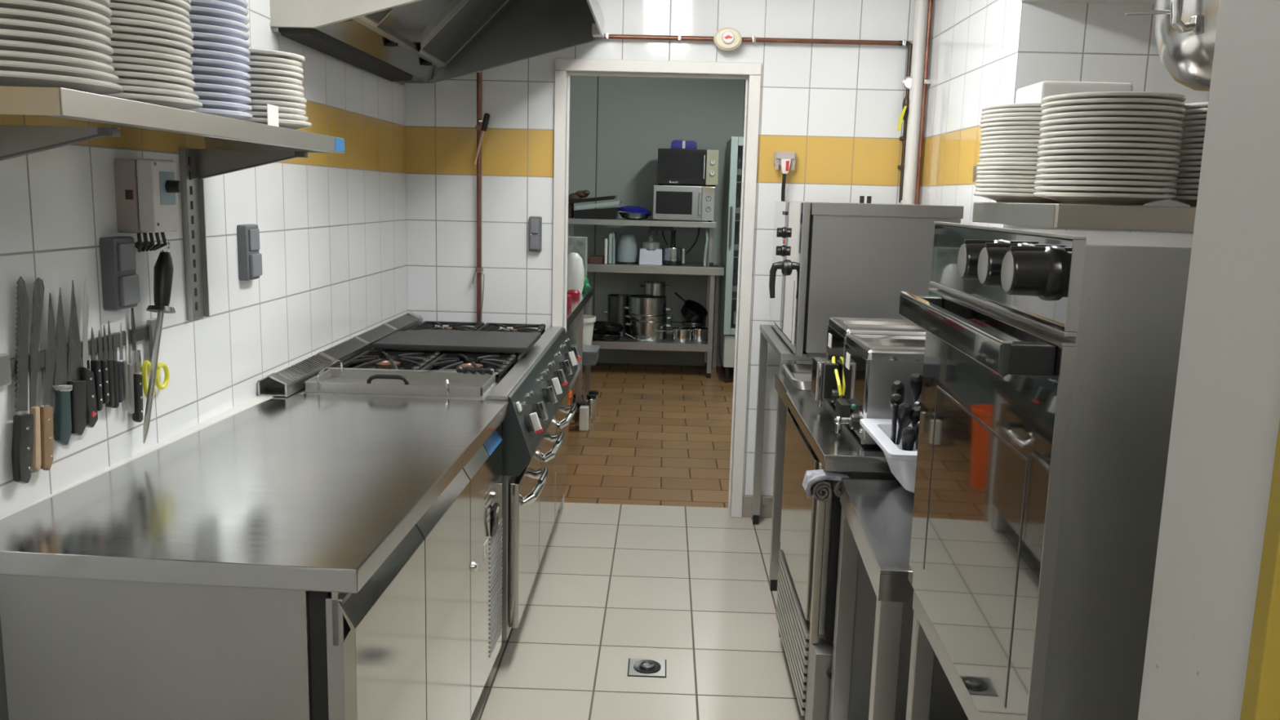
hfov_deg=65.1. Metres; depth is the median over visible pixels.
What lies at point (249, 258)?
wall switch
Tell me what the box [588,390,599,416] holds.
jar
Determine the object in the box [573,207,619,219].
baking pan
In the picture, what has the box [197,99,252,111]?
dinner plate
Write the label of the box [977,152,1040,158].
dinner plate
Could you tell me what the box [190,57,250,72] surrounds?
dinner plate
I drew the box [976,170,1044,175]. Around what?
dinner plate
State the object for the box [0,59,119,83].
dinner plate
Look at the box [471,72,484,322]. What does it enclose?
copper pipe
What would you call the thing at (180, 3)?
dinner plate
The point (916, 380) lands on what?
table knife
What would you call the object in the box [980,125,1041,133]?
dinner plate
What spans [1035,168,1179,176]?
dinner plate
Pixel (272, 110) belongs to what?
price card
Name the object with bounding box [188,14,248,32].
dinner plate
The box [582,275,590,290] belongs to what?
cloth
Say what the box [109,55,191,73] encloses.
dinner plate
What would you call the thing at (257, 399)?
trim
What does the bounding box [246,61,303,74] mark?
dinner plate
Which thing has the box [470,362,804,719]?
floor
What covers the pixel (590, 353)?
crate
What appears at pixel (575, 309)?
side table
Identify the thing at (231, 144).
wall shelf
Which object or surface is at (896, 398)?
table knife
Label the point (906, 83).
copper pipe
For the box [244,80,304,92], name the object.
dinner plate
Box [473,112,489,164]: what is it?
stick lighter
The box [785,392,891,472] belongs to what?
countertop
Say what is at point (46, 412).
kitchen knife
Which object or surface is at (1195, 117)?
dinner plate
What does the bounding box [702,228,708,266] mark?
hose
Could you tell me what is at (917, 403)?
table knife
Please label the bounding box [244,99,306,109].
dinner plate
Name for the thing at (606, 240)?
cutting board
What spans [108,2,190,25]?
dinner plate
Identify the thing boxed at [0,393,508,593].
countertop
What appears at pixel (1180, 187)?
dinner plate
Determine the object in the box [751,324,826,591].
stand
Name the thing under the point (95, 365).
kitchen knife
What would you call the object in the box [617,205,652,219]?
mixing bowl
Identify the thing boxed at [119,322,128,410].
kitchen knife
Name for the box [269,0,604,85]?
extractor hood
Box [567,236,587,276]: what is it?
carton
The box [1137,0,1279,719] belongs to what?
wall
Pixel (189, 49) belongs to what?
dinner plate
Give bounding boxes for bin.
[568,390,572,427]
[859,418,917,493]
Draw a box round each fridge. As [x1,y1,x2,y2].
[718,136,743,382]
[776,392,897,719]
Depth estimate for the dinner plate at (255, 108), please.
2.18 m
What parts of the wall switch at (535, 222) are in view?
lid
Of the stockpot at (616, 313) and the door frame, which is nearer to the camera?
the door frame
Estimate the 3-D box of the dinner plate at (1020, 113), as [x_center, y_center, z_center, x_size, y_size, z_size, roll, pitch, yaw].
[0.910,-0.548,2.300,0.244,0.022,0.244,2,9,1]
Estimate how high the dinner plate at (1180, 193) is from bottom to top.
0.022 m
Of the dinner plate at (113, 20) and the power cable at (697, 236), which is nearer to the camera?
the dinner plate at (113, 20)
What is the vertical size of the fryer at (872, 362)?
0.242 m
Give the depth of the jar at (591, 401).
6.41 m
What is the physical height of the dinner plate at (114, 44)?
0.022 m
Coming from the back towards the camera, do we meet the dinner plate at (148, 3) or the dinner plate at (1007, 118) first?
the dinner plate at (1007, 118)
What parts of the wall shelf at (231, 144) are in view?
slotted rail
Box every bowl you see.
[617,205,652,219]
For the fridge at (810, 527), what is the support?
on the floor
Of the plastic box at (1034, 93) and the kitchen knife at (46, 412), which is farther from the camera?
the plastic box at (1034, 93)
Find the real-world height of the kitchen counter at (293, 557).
0.840 m
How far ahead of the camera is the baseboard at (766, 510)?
4.55 m
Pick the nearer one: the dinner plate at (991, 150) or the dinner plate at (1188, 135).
the dinner plate at (1188, 135)
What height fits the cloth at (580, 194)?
0.105 m
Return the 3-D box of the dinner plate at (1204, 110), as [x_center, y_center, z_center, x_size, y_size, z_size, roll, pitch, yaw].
[1.217,-0.493,2.036,0.244,0.022,0.244,2,9,1]
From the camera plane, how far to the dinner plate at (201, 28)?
1.92 m
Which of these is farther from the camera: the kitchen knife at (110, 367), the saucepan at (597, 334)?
the saucepan at (597, 334)
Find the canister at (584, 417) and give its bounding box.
[578,405,589,431]
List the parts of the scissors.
handle, blade, handle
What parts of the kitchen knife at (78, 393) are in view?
blade, handle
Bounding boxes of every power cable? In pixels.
[662,231,668,245]
[685,227,699,253]
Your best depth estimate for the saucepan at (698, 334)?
8.17 m
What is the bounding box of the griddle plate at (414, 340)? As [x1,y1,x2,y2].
[373,329,541,353]
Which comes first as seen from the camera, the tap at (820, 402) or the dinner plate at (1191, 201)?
the dinner plate at (1191, 201)
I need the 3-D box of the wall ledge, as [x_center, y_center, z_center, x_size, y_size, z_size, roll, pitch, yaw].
[1.502,-0.515,2.795,0.949,0.050,0.640,2,9,1]
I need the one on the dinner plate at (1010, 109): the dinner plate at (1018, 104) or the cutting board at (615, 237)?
the dinner plate at (1018, 104)
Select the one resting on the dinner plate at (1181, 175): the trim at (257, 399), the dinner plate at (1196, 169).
the dinner plate at (1196, 169)
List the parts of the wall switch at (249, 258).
lid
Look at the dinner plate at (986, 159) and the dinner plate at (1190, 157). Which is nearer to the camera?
the dinner plate at (1190, 157)
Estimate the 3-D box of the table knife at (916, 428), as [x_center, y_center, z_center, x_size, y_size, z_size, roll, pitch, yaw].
[0.612,0.174,2.231,0.030,0.097,0.104,0,9,-7]
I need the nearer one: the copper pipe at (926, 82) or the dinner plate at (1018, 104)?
the dinner plate at (1018, 104)
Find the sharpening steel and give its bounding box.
[142,239,175,443]
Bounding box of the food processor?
[639,243,662,265]
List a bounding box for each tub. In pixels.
[589,255,604,263]
[670,139,697,149]
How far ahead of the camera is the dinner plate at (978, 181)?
2.24 m
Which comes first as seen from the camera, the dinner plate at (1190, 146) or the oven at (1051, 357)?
the oven at (1051, 357)
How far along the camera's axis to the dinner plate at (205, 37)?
1.92 m
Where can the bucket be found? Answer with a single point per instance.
(588, 321)
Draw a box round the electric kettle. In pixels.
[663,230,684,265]
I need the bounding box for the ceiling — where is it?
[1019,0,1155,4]
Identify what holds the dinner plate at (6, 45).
on the dinner plate at (13, 55)
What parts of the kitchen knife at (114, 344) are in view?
blade, handle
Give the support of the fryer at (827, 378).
on the fridge at (810, 527)
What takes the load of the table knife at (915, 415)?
in the bin at (902, 464)
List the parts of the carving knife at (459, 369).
blade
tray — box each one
[568,195,617,203]
[573,200,622,209]
[782,364,812,390]
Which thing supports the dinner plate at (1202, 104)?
on the dinner plate at (1204, 110)
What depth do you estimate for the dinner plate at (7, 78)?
1.39 m
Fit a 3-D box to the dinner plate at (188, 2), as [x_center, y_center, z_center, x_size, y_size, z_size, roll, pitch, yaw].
[-0.895,-0.617,1.711,0.236,0.022,0.236,2,9,1]
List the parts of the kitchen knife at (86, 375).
blade, handle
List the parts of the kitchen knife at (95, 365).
blade, handle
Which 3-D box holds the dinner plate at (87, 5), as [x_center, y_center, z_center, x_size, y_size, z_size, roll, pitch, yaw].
[-0.906,-0.507,1.448,0.256,0.022,0.256,2,9,1]
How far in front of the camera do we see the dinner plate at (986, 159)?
2.23 m
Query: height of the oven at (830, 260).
0.557 m
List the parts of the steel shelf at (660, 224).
post, post, post, post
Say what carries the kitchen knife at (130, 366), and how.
attached to the rack
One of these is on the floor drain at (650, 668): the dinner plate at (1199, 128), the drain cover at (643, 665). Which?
the drain cover at (643, 665)
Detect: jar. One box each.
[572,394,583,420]
[574,401,586,429]
[585,394,597,420]
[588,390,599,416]
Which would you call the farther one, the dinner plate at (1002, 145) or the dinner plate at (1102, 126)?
the dinner plate at (1002, 145)
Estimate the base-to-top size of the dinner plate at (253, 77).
0.022 m
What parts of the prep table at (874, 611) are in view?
leg, leg, panel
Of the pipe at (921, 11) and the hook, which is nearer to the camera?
the hook
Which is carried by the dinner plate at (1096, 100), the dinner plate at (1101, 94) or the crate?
the dinner plate at (1101, 94)
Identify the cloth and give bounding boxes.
[568,190,590,199]
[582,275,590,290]
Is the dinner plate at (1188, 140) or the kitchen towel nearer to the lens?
the dinner plate at (1188, 140)
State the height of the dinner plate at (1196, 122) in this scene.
0.022 m
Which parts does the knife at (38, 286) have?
handle, blade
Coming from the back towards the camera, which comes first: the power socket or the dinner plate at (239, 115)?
the power socket
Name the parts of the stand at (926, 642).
leg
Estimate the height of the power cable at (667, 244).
0.136 m
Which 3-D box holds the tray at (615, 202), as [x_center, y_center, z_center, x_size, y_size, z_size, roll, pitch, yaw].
[-0.333,-1.238,8.007,0.358,0.080,0.340,2,9,1]
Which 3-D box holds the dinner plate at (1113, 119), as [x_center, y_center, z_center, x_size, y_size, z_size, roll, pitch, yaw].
[0.951,-0.470,2.032,0.266,0.022,0.266,2,9,1]
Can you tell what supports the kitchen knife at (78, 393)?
attached to the rack
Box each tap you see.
[817,400,822,406]
[834,416,849,433]
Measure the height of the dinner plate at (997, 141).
0.022 m
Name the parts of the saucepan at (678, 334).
handle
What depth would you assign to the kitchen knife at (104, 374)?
2.04 m
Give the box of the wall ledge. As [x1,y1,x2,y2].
[972,164,978,182]
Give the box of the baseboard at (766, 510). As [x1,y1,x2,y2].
[742,495,772,517]
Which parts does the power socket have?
lid arm, lid arm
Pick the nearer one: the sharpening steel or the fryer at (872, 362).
the sharpening steel
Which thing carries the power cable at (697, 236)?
hanging from the steel shelf at (660, 224)
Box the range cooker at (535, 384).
[257,311,581,639]
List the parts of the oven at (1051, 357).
handle mount, handle, handle trim, knob, knob, knob, oven door, control panel, knob, knob, panel trim, knob, handle mount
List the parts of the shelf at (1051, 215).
plate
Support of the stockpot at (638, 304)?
on the stockpot at (633, 317)
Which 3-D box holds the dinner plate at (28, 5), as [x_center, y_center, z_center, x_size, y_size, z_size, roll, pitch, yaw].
[-0.909,-0.493,1.448,0.256,0.022,0.256,2,9,1]
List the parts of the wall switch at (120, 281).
lid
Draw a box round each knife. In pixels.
[11,276,33,484]
[29,277,44,471]
[40,293,56,470]
[52,287,72,444]
[66,280,86,435]
[80,274,97,427]
[90,327,102,411]
[97,329,109,404]
[102,324,114,407]
[107,320,119,408]
[112,333,123,402]
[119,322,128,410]
[124,313,134,413]
[130,307,143,422]
[422,365,494,374]
[888,393,902,410]
[890,403,897,444]
[891,380,904,403]
[896,402,911,444]
[901,426,915,450]
[902,421,919,449]
[903,404,914,428]
[909,373,922,403]
[910,406,920,449]
[911,400,920,406]
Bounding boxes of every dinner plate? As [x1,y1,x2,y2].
[0,0,110,26]
[0,7,112,36]
[0,17,111,45]
[0,28,113,55]
[0,39,112,64]
[0,49,114,73]
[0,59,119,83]
[0,70,123,94]
[34,0,112,17]
[88,0,111,7]
[102,93,202,109]
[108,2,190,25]
[108,17,194,39]
[108,24,193,45]
[108,32,194,53]
[109,40,191,59]
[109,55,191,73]
[109,62,194,80]
[110,0,190,17]
[111,10,191,31]
[111,48,192,66]
[111,70,195,88]
[115,78,194,93]
[121,85,199,101]
[151,0,191,12]
[182,0,191,4]
[184,107,252,119]
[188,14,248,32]
[189,5,248,24]
[189,22,248,40]
[190,0,248,16]
[190,48,249,64]
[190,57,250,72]
[190,65,250,79]
[191,31,250,48]
[191,40,250,57]
[192,74,250,88]
[192,82,251,96]
[192,91,251,103]
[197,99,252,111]
[216,0,248,8]
[243,117,311,129]
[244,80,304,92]
[244,93,306,103]
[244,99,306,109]
[244,111,308,121]
[245,86,304,97]
[246,54,302,67]
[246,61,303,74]
[247,48,305,62]
[247,67,303,79]
[248,74,302,85]
[249,105,306,115]
[973,191,1061,204]
[974,183,1041,188]
[975,179,1042,184]
[975,187,1041,192]
[976,165,1041,171]
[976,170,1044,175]
[976,174,1037,179]
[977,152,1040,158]
[977,161,1040,166]
[978,157,1038,162]
[979,120,1042,128]
[979,139,1039,145]
[979,143,1041,150]
[979,148,1040,154]
[980,111,1043,119]
[980,116,1041,124]
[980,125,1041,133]
[980,129,1041,137]
[980,134,1041,141]
[981,102,1042,111]
[981,106,1043,115]
[1032,191,1175,205]
[1034,173,1177,182]
[1034,180,1177,188]
[1034,186,1177,194]
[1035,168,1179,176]
[1036,148,1180,157]
[1036,161,1179,169]
[1037,142,1181,151]
[1037,155,1181,164]
[1038,136,1182,145]
[1039,116,1183,127]
[1039,123,1183,133]
[1039,129,1183,139]
[1040,97,1185,109]
[1040,104,1186,115]
[1040,111,1185,120]
[1041,91,1186,103]
[1166,184,1199,190]
[1168,190,1198,195]
[1169,178,1199,184]
[1169,195,1197,207]
[1171,173,1199,178]
[1173,160,1201,167]
[1174,166,1200,173]
[1175,149,1203,155]
[1177,155,1202,161]
[1178,137,1204,144]
[1178,143,1203,150]
[1181,120,1206,127]
[1181,125,1205,133]
[1182,113,1207,121]
[1182,131,1204,138]
[1183,102,1208,109]
[1183,107,1207,115]
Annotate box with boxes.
[113,158,182,252]
[568,202,573,217]
[1015,80,1133,103]
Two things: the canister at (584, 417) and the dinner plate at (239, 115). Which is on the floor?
the canister at (584, 417)
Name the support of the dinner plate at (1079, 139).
on the dinner plate at (1066, 145)
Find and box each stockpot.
[602,293,630,335]
[622,294,671,315]
[624,313,672,322]
[624,319,672,341]
[638,280,671,297]
[1155,0,1219,91]
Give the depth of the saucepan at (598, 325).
8.13 m
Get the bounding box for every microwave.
[653,185,715,222]
[657,148,719,186]
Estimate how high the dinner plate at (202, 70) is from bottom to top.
0.022 m
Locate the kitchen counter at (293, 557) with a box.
[0,393,508,719]
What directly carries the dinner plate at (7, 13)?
on the dinner plate at (7, 24)
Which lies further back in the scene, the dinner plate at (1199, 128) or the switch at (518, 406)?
the switch at (518, 406)
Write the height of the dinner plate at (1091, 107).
0.022 m
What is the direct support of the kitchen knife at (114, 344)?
attached to the rack
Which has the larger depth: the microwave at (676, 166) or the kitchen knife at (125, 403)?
the microwave at (676, 166)
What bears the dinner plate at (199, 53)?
on the dinner plate at (197, 61)
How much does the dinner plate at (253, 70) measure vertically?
0.022 m
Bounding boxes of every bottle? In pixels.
[732,273,737,297]
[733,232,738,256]
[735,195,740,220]
[736,156,742,182]
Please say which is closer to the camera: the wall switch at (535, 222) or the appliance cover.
the wall switch at (535, 222)
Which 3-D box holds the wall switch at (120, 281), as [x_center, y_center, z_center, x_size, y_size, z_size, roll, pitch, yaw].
[-1.086,-0.181,2.089,0.052,0.150,0.085,2,9,1]
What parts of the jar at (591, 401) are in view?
lid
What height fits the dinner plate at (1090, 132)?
0.022 m
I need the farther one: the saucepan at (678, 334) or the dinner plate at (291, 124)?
the saucepan at (678, 334)
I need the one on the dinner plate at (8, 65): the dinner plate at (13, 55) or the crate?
the dinner plate at (13, 55)
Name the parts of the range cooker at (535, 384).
burner crown, burner, burner crown, burner crown, burner crown, oven door, knob, knob lever, handle, knob, control panel, knob lever, knob, oven door, knob, knob lever, handle, knob, knob lever, oven door, knob lever, knob, handle, knob, knob lever, knob lever, knob lever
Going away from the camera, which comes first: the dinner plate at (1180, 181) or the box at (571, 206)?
the dinner plate at (1180, 181)
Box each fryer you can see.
[810,316,925,406]
[834,333,925,446]
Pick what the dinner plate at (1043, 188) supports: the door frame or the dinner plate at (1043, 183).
the dinner plate at (1043, 183)
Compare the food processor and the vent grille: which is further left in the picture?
the food processor
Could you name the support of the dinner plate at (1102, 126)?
on the dinner plate at (1090, 132)
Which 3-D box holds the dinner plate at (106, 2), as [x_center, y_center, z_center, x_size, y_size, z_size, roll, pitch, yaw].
[-0.906,-0.520,1.444,0.256,0.022,0.256,2,9,1]
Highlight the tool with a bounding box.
[708,262,719,266]
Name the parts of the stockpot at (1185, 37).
handle, handle plate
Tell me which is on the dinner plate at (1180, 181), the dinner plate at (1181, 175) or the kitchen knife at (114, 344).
the dinner plate at (1181, 175)
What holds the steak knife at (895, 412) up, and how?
in the bin at (902, 464)
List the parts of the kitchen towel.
rail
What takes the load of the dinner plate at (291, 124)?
on the wall shelf at (231, 144)
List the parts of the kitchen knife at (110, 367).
blade, handle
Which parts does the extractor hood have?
panel, trim, filter frame, panel, filter rail, filter frame, trim, panel, panel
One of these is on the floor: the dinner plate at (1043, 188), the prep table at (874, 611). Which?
the prep table at (874, 611)
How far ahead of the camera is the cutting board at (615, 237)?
7.95 m
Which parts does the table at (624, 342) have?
leg, leg, leg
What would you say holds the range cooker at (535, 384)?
on the floor
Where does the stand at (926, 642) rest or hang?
on the floor
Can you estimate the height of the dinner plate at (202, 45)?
0.022 m
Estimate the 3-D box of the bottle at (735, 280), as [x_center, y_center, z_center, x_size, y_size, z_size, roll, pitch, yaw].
[0.733,-0.577,7.792,0.065,0.185,0.065,2,9,1]
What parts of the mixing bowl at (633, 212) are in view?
blue lid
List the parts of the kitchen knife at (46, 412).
handle, blade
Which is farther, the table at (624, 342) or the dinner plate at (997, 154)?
the table at (624, 342)
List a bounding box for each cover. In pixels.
[303,360,498,397]
[616,233,637,263]
[639,661,654,670]
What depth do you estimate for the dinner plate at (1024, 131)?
2.22 m
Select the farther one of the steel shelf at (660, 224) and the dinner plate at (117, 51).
the steel shelf at (660, 224)
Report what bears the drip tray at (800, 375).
on the side table at (783, 385)
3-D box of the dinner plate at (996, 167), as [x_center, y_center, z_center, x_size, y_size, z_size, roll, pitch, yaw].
[0.905,-0.432,2.316,0.244,0.022,0.244,2,9,1]
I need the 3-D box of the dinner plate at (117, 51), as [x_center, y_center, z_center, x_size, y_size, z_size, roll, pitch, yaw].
[-0.898,-0.513,1.730,0.232,0.022,0.232,2,9,1]
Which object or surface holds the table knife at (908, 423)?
in the bin at (902, 464)
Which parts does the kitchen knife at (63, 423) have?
blade, handle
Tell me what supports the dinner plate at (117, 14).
on the dinner plate at (113, 20)
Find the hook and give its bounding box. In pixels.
[1124,9,1169,15]
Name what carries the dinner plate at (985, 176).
on the dinner plate at (978, 181)
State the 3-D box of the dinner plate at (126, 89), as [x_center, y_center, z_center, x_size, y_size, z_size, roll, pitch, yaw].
[-0.901,-0.454,1.737,0.252,0.022,0.252,2,9,1]
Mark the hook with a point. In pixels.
(1134, 12)
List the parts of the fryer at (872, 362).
label plate, panel, thermostat knob, lid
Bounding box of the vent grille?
[776,550,809,715]
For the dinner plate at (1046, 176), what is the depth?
1.94 m
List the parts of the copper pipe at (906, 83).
gas shutoff button, valve lever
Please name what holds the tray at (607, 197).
on the tray at (615, 202)
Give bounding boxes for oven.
[768,195,964,357]
[898,221,1193,719]
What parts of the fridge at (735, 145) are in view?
handle, door frame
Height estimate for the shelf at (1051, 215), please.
0.048 m
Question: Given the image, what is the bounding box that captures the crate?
[570,344,599,365]
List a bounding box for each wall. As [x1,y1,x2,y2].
[0,0,407,519]
[404,0,915,497]
[568,75,746,366]
[919,0,1209,233]
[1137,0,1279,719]
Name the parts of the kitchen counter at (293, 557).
panel, corner post, door, door, motor panel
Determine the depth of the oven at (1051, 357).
1.07 m
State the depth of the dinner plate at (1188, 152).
2.01 m
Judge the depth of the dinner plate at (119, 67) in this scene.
1.66 m
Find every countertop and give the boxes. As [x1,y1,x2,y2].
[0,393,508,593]
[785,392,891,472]
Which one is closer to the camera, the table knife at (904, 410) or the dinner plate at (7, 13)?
the dinner plate at (7, 13)
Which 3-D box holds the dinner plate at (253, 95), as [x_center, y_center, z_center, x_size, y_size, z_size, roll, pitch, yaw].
[-0.847,-0.575,2.237,0.198,0.022,0.198,2,9,1]
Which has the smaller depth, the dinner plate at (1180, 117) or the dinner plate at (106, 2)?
the dinner plate at (106, 2)
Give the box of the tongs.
[625,333,651,342]
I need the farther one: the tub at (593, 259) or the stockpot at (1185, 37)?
the tub at (593, 259)
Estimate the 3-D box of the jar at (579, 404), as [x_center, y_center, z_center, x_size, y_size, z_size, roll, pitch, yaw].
[-0.365,0.339,6.207,0.076,0.166,0.076,2,9,1]
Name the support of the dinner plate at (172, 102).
on the wall shelf at (231, 144)
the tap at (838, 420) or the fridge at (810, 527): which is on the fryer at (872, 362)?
the tap at (838, 420)
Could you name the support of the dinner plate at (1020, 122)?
on the dinner plate at (1009, 127)
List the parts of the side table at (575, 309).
leg, leg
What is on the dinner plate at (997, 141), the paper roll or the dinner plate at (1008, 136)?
the dinner plate at (1008, 136)
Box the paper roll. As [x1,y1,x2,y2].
[567,252,584,293]
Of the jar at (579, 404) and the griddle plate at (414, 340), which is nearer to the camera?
the griddle plate at (414, 340)
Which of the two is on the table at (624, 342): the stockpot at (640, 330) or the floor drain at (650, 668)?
the stockpot at (640, 330)
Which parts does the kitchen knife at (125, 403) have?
blade, handle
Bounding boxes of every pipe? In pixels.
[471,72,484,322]
[604,27,912,202]
[898,0,928,204]
[914,0,933,204]
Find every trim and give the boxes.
[13,395,275,514]
[1240,419,1279,719]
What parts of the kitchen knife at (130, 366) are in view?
blade, handle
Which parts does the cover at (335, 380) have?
wire handle, handle, wire handle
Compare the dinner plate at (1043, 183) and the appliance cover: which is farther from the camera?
the appliance cover
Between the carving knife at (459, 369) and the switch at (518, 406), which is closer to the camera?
the switch at (518, 406)
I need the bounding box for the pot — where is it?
[644,280,666,297]
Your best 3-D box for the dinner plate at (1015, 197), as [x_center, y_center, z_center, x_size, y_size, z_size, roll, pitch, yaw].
[0.903,-0.375,2.328,0.244,0.022,0.244,2,9,1]
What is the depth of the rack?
1.86 m
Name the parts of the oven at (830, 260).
door handle, knob, knob, door, rail, casing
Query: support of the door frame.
in the wall at (838, 107)
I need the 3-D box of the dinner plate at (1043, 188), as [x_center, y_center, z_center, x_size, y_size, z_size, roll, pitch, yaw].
[0.948,-0.341,2.051,0.266,0.022,0.266,2,9,1]
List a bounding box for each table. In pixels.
[566,286,593,405]
[586,258,724,377]
[774,372,811,637]
[828,477,968,719]
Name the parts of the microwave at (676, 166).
handle, control panel, knob, knob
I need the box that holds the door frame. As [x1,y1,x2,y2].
[551,57,761,517]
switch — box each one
[98,235,140,311]
[236,223,262,280]
[515,401,521,412]
[528,216,542,252]
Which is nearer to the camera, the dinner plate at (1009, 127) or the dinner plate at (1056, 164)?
the dinner plate at (1056, 164)
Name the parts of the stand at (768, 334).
leg, rail, leg, frame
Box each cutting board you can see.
[604,236,608,263]
[608,231,613,263]
[612,231,617,263]
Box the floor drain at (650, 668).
[626,657,666,677]
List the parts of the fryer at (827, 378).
label plate, thermostat knob, panel, lid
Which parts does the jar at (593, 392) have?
lid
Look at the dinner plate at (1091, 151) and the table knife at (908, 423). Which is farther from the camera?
the table knife at (908, 423)
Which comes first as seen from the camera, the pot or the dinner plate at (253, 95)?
the dinner plate at (253, 95)
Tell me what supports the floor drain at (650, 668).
on the floor
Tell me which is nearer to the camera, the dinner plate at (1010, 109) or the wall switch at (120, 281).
the wall switch at (120, 281)
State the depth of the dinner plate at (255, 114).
2.18 m
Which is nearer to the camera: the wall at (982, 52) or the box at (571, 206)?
the wall at (982, 52)
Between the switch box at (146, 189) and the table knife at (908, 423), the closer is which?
the switch box at (146, 189)
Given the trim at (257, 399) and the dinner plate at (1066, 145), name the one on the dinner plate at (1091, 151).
the dinner plate at (1066, 145)
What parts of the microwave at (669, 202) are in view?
handle, control panel, knob, knob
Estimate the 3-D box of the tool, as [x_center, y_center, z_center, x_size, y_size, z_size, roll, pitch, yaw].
[0.587,-0.755,7.934,0.078,0.034,0.070,2,9,1]
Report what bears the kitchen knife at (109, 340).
attached to the rack
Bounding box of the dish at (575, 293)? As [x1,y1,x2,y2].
[567,289,580,297]
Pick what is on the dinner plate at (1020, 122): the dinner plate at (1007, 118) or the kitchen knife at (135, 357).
the dinner plate at (1007, 118)
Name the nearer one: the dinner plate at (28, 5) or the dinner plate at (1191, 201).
the dinner plate at (28, 5)
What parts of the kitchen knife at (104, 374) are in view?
blade, handle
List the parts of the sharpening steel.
rod, handle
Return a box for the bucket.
[566,314,595,345]
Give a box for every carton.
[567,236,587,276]
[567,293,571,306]
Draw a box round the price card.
[266,103,279,126]
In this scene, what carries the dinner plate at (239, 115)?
on the wall shelf at (231, 144)
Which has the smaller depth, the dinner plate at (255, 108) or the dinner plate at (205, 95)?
the dinner plate at (205, 95)
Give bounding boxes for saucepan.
[592,329,620,340]
[593,320,624,332]
[653,327,691,342]
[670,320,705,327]
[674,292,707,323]
[690,326,707,341]
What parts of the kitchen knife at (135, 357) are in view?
blade, handle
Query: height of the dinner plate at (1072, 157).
0.022 m
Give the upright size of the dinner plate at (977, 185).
0.022 m
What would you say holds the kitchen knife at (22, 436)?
attached to the rack
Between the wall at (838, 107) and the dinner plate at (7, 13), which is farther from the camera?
the wall at (838, 107)
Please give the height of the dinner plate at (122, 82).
0.022 m
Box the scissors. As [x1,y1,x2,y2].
[141,324,169,397]
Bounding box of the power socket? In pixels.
[773,151,795,200]
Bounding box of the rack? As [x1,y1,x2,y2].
[0,317,156,386]
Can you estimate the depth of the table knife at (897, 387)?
2.32 m
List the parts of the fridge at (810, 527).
door, corner post, post, knob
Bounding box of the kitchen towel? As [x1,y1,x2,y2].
[801,469,848,501]
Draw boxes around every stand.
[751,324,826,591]
[906,589,982,719]
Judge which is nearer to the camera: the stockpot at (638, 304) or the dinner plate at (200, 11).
the dinner plate at (200, 11)
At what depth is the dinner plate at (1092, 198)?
1.97 m
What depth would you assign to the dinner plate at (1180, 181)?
2.02 m
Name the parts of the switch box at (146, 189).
dial plate, rotary knob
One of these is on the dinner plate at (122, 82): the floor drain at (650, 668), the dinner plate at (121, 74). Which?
the dinner plate at (121, 74)
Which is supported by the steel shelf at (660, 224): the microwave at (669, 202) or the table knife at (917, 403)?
the microwave at (669, 202)
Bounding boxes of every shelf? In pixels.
[0,85,344,320]
[568,217,715,266]
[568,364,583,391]
[591,333,712,351]
[972,202,1195,232]
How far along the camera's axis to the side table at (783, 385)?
3.33 m
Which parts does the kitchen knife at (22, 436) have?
blade, handle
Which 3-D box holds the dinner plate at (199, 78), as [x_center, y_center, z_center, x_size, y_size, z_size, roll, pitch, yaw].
[-0.887,-0.547,1.993,0.212,0.022,0.212,2,9,1]
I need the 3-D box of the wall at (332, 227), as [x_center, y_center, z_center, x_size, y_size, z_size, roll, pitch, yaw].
[-1.186,-0.084,1.440,0.162,2.500,6.007,2,9,1]
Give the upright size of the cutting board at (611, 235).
0.239 m
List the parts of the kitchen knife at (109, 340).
blade, handle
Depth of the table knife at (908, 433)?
2.17 m
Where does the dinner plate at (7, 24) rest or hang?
on the dinner plate at (5, 34)
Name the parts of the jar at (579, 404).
lid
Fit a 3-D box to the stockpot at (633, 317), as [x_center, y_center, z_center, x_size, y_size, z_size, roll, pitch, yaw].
[0.070,-0.351,8.211,0.314,0.050,0.315,-7,13,-43]

